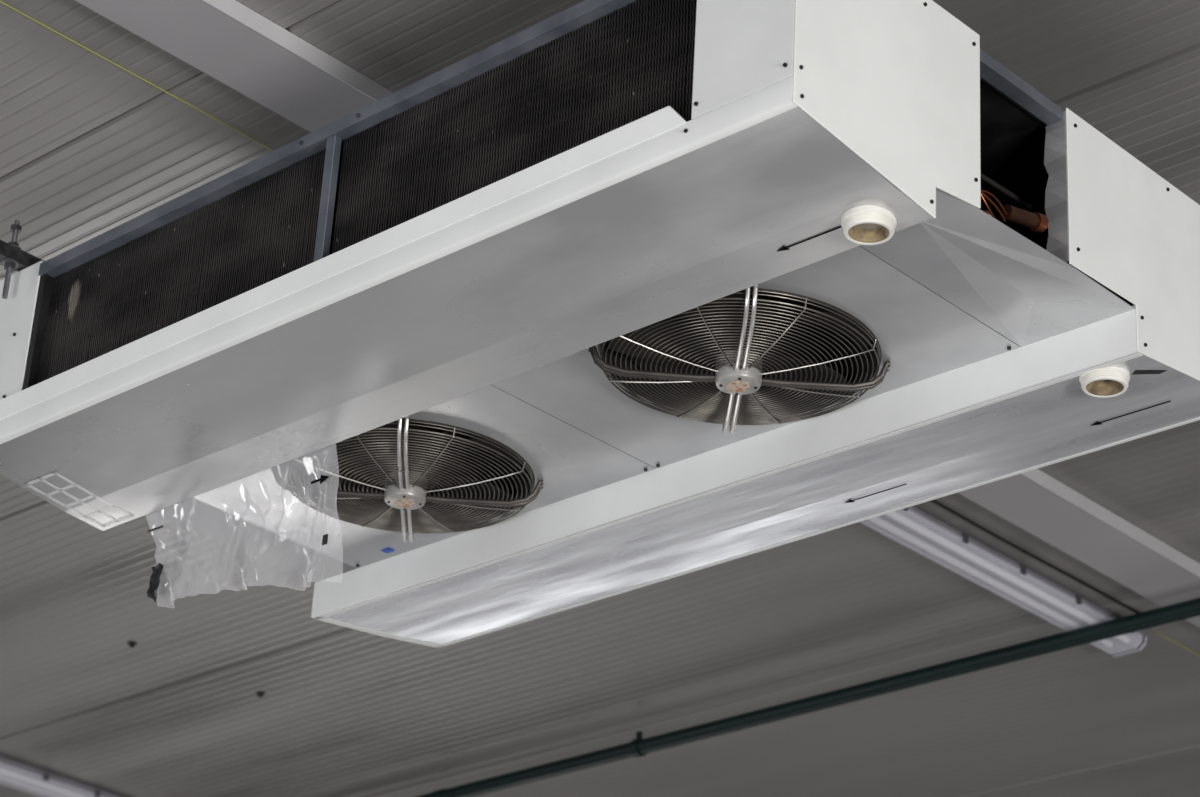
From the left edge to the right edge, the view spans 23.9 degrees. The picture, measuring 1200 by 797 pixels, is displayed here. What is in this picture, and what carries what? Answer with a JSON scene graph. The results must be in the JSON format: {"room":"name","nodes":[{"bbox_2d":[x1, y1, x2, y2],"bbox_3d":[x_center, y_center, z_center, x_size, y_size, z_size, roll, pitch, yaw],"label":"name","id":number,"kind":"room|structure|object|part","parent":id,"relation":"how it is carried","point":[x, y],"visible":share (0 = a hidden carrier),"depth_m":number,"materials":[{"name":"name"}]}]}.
{"room":"cold storage warehouse","nodes":[
{"label":"cold storage warehouse","id":0,"kind":"room"},
{"bbox_2d":[0,0,1199,796],"bbox_3d":[-1.967,1.215,11.517,34.000,0.020,25.716,-20,-34,39],"label":"ceiling","id":1,"kind":"structure","parent":0,"point":[89,147],"depth_m":10.58,"materials":[{"name":"grey metal"}]},
{"bbox_2d":[0,220,44,298],"bbox_3d":[-0.942,-0.151,8.066,0.046,0.450,2.310,-20,-34,39],"label":"bracket","id":2,"kind":"object","parent":1,"relation":"hanging from","point":[12,257],"visible":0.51,"depth_m":7.44,"materials":[{"name":"metal"}]},
{"bbox_2d":[1,259,18,267],"bbox_3d":[-1.550,-0.354,7.444,0.046,0.003,0.046,-20,-34,39],"label":"washer","id":3,"kind":"object","parent":2,"relation":"in","point":[7,263],"depth_m":7.43,"materials":[{"name":"metal"}]},
{"bbox_3d":[-1.549,-0.366,7.450,0.014,0.230,0.014,-7,-28,20],"label":"threaded rod","id":4,"kind":"part","parent":2,"relation":"part of","materials":[{"name":"metal"}]},
{"bbox_2d":[0,0,1199,647],"bbox_3d":[-0.042,-0.110,7.095,2.778,0.580,1.730,-20,-34,39],"label":"cooler","id":5,"kind":"object","parent":2,"relation":"hanging from","point":[607,298],"visible":1,"depth_m":6.62,"materials":[{"name":"metal"}]},
{"bbox_3d":[-1.442,-0.136,7.319,0.024,0.390,0.060,-20,-34,39],"label":"coil plate","id":6,"kind":"part","parent":5,"relation":"part of","materials":[{"name":"metal"}]},
{"bbox_2d":[147,449,337,607],"bbox_3d":[-0.911,0.378,7.212,0.750,0.359,0.091,-20,-34,39],"label":"plastic film","id":7,"kind":"object","parent":5,"relation":"hanging from","point":[154,582],"visible":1,"depth_m":7.22,"materials":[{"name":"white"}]},
{"bbox_2d":[311,475,328,483],"bbox_3d":[-0.693,0.201,7.011,0.065,0.024,0.003,-20,-34,39],"label":"print","id":8,"kind":"object","parent":7,"relation":"attached to","point":[322,478],"depth_m":7.01,"materials":[{"name":"black paint"}]},
{"bbox_3d":[-1.007,0.371,7.835,0.176,0.002,0.755,-20,-34,39],"label":"closing panel","id":9,"kind":"part","parent":5,"relation":"part of","materials":[{"name":"clear plastic"}]},
{"bbox_3d":[-0.707,0.218,7.396,0.312,0.077,0.038,4,-26,-1],"label":"support arm","id":10,"kind":"part","parent":5,"relation":"part of","materials":[{"name":"metal"}]},
{"bbox_3d":[-0.728,0.127,7.393,0.229,0.072,0.304,-11,-30,27],"label":"fan blade","id":11,"kind":"part","parent":5,"relation":"part of","materials":[{"name":"metal"}]},
{"bbox_3d":[-0.601,-0.622,6.707,2.281,0.035,0.087,-20,-34,39],"label":"rail","id":12,"kind":"part","parent":5,"relation":"part of","materials":[{"name":"grey metal"}]},
{"bbox_3d":[-0.619,0.242,7.615,0.304,0.072,0.229,-2,-27,12],"label":"fan blade","id":13,"kind":"part","parent":5,"relation":"part of","materials":[{"name":"metal"}]},
{"bbox_3d":[-0.516,0.057,7.224,0.306,0.072,0.234,-20,-34,39],"label":"fan blade","id":14,"kind":"part","parent":5,"relation":"part of","materials":[{"name":"metal"}]},
{"bbox_3d":[-0.499,0.143,7.218,0.027,0.074,0.312,4,-26,-1],"label":"support arm","id":15,"kind":"part","parent":5,"relation":"part of","materials":[{"name":"metal"}]},
{"bbox_3d":[-0.514,0.319,7.578,0.027,0.074,0.312,4,-26,-1],"label":"support arm","id":16,"kind":"part","parent":5,"relation":"part of","materials":[{"name":"metal"}]},
{"bbox_3d":[-0.502,0.150,7.437,0.170,0.134,0.170,-20,-34,39],"label":"motor","id":17,"kind":"part","parent":5,"relation":"part of","materials":[{"name":"metal"}]},
{"bbox_3d":[-0.526,0.198,7.422,1.136,0.002,0.755,-20,-34,39],"label":"fan panel","id":18,"kind":"part","parent":5,"relation":"part of","materials":[{"name":"white metal"}]},
{"bbox_2d":[0,76,933,530],"bbox_3d":[-0.481,-0.154,6.609,2.770,0.186,0.480,-20,-34,39],"label":"drip tray","id":19,"kind":"object","parent":5,"relation":"on","point":[665,213],"depth_m":6.34,"materials":[{"name":"white metal"}]},
{"bbox_3d":[-0.348,0.243,7.585,0.229,0.072,0.304,6,-26,-5],"label":"fan blade","id":20,"kind":"part","parent":5,"relation":"part of","materials":[{"name":"metal"}]},
{"bbox_3d":[-0.288,0.146,7.379,0.238,0.072,0.309,-20,-34,39],"label":"fan blade","id":21,"kind":"part","parent":5,"relation":"part of","materials":[{"name":"metal"}]},
{"bbox_3d":[-0.306,0.244,7.400,0.312,0.077,0.038,4,-26,-1],"label":"support arm","id":22,"kind":"part","parent":5,"relation":"part of","materials":[{"name":"metal"}]},
{"bbox_3d":[0.127,-0.083,6.679,0.312,0.077,0.038,4,-26,-1],"label":"support arm","id":23,"kind":"part","parent":5,"relation":"part of","materials":[{"name":"metal"}]},
{"bbox_3d":[0.106,-0.174,6.677,0.229,0.072,0.304,-11,-30,27],"label":"fan blade","id":24,"kind":"part","parent":5,"relation":"part of","materials":[{"name":"metal"}]},
{"bbox_3d":[0.215,-0.059,6.898,0.304,0.072,0.229,-2,-27,12],"label":"fan blade","id":25,"kind":"part","parent":5,"relation":"part of","materials":[{"name":"metal"}]},
{"bbox_3d":[0.319,-0.244,6.508,0.306,0.072,0.234,-20,-34,39],"label":"fan blade","id":26,"kind":"part","parent":5,"relation":"part of","materials":[{"name":"metal"}]},
{"bbox_3d":[0.320,0.018,6.862,0.027,0.074,0.312,4,-26,-1],"label":"support arm","id":27,"kind":"part","parent":5,"relation":"part of","materials":[{"name":"metal"}]},
{"bbox_3d":[0.332,-0.151,6.721,0.170,0.134,0.170,-20,-34,39],"label":"motor","id":28,"kind":"part","parent":5,"relation":"part of","materials":[{"name":"metal"}]},
{"bbox_3d":[0.335,-0.158,6.501,0.027,0.074,0.312,4,-26,-1],"label":"support arm","id":29,"kind":"part","parent":5,"relation":"part of","materials":[{"name":"metal"}]},
{"bbox_2d":[311,305,1199,647],"bbox_3d":[0.362,0.289,7.404,2.770,0.179,0.500,-20,-34,39],"label":"drip tray","id":30,"kind":"object","parent":5,"relation":"on","point":[1120,375],"depth_m":7.16,"materials":[{"name":"white metal"}]},
{"bbox_3d":[0.308,-0.103,6.706,1.136,0.002,0.755,-20,-34,39],"label":"fan panel","id":31,"kind":"part","parent":5,"relation":"part of","materials":[{"name":"white metal"}]},
{"bbox_3d":[0.485,-0.057,6.868,0.229,0.072,0.304,6,-26,-5],"label":"fan blade","id":32,"kind":"part","parent":5,"relation":"part of","materials":[{"name":"metal"}]},
{"bbox_3d":[0.546,-0.154,6.663,0.238,0.072,0.309,-20,-34,39],"label":"fan blade","id":33,"kind":"part","parent":5,"relation":"part of","materials":[{"name":"metal"}]},
{"bbox_3d":[0.528,-0.057,6.683,0.312,0.077,0.038,4,-26,-1],"label":"support arm","id":34,"kind":"part","parent":5,"relation":"part of","materials":[{"name":"metal"}]},
{"bbox_3d":[0.839,-0.289,6.246,0.310,0.034,0.755,-20,-34,39],"label":"closing panel","id":35,"kind":"part","parent":5,"relation":"part of","materials":[{"name":"white metal"}]},
{"bbox_3d":[0.918,-0.695,6.304,0.038,0.030,0.325,-20,-34,39],"label":"cross rail","id":36,"kind":"part","parent":5,"relation":"part of","materials":[{"name":"grey metal"}]},
{"bbox_3d":[1.057,-0.525,6.642,0.233,0.006,1.068,-20,-34,39],"label":"panel","id":37,"kind":"part","parent":5,"relation":"part of","materials":[{"name":"metal"}]},
{"bbox_2d":[0,756,120,796],"bbox_3d":[-2.585,1.625,12.313,0.182,0.079,1.650,-20,-34,39],"label":"lamp","id":38,"kind":"object","parent":1,"relation":"attached to","point":[22,775],"visible":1,"depth_m":12.41,"materials":[{"name":"white plastic"}]},
{"bbox_2d":[127,641,136,647],"bbox_3d":[-1.804,0.950,10.912,0.036,0.018,0.036,-20,-34,39],"label":"anchor","id":39,"kind":"object","parent":1,"relation":"attached to","point":[131,644],"visible":1,"depth_m":10.90,"materials":[{"name":"black metal"}]},
{"bbox_2d":[256,691,264,697],"bbox_3d":[-1.360,1.188,11.344,0.036,0.018,0.036,-20,-34,39],"label":"anchor","id":40,"kind":"object","parent":1,"relation":"attached to","point":[260,694],"visible":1,"depth_m":11.34,"materials":[{"name":"black metal"}]},
{"bbox_2d":[0,1,1199,655],"bbox_3d":[0.827,0.227,9.124,0.003,0.003,11.000,-20,-34,39],"label":"cord","id":41,"kind":"object","parent":1,"relation":"attached to","point":[0,1],"visible":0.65,"depth_m":7.25,"materials":[{"name":"yellow plastic"}]},
{"bbox_2d":[74,0,1199,627],"bbox_3d":[1.068,0.159,8.906,0.261,0.049,23.000,-20,-34,39],"label":"ceiling beam","id":42,"kind":"structure","parent":1,"relation":"attached to","point":[228,41],"depth_m":7.20,"materials":[{"name":"metal"}]},
{"bbox_2d":[416,598,1199,796],"bbox_3d":[1.174,0.998,10.492,14.000,0.152,0.074,-20,-34,39],"label":"pipe","id":43,"kind":"object","parent":1,"relation":"attached to","point":[638,747],"visible":1,"depth_m":10.69,"materials":[{"name":"metal"}]},
{"bbox_3d":[0.158,1.356,11.370,0.024,0.035,0.024,-7,-28,20],"label":"clamp rod","id":44,"kind":"part","parent":43,"relation":"part of","materials":[{"name":"metal"}]},
{"bbox_2d":[861,506,1146,655],"bbox_3d":[1.266,0.552,9.648,0.182,0.079,1.900,-20,-34,39],"label":"lamp","id":45,"kind":"object","parent":1,"relation":"attached to","point":[912,524],"visible":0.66,"depth_m":9.71,"materials":[{"name":"white plastic"}]},
{"bbox_2d":[931,500,1139,613],"bbox_3d":[1.339,0.465,9.540,0.010,0.014,1.800,-20,-34,39],"label":"cable","id":46,"kind":"object","parent":1,"relation":"attached to","point":[933,501],"visible":0.61,"depth_m":9.66,"materials":[{"name":"black rubber"}]}
]}

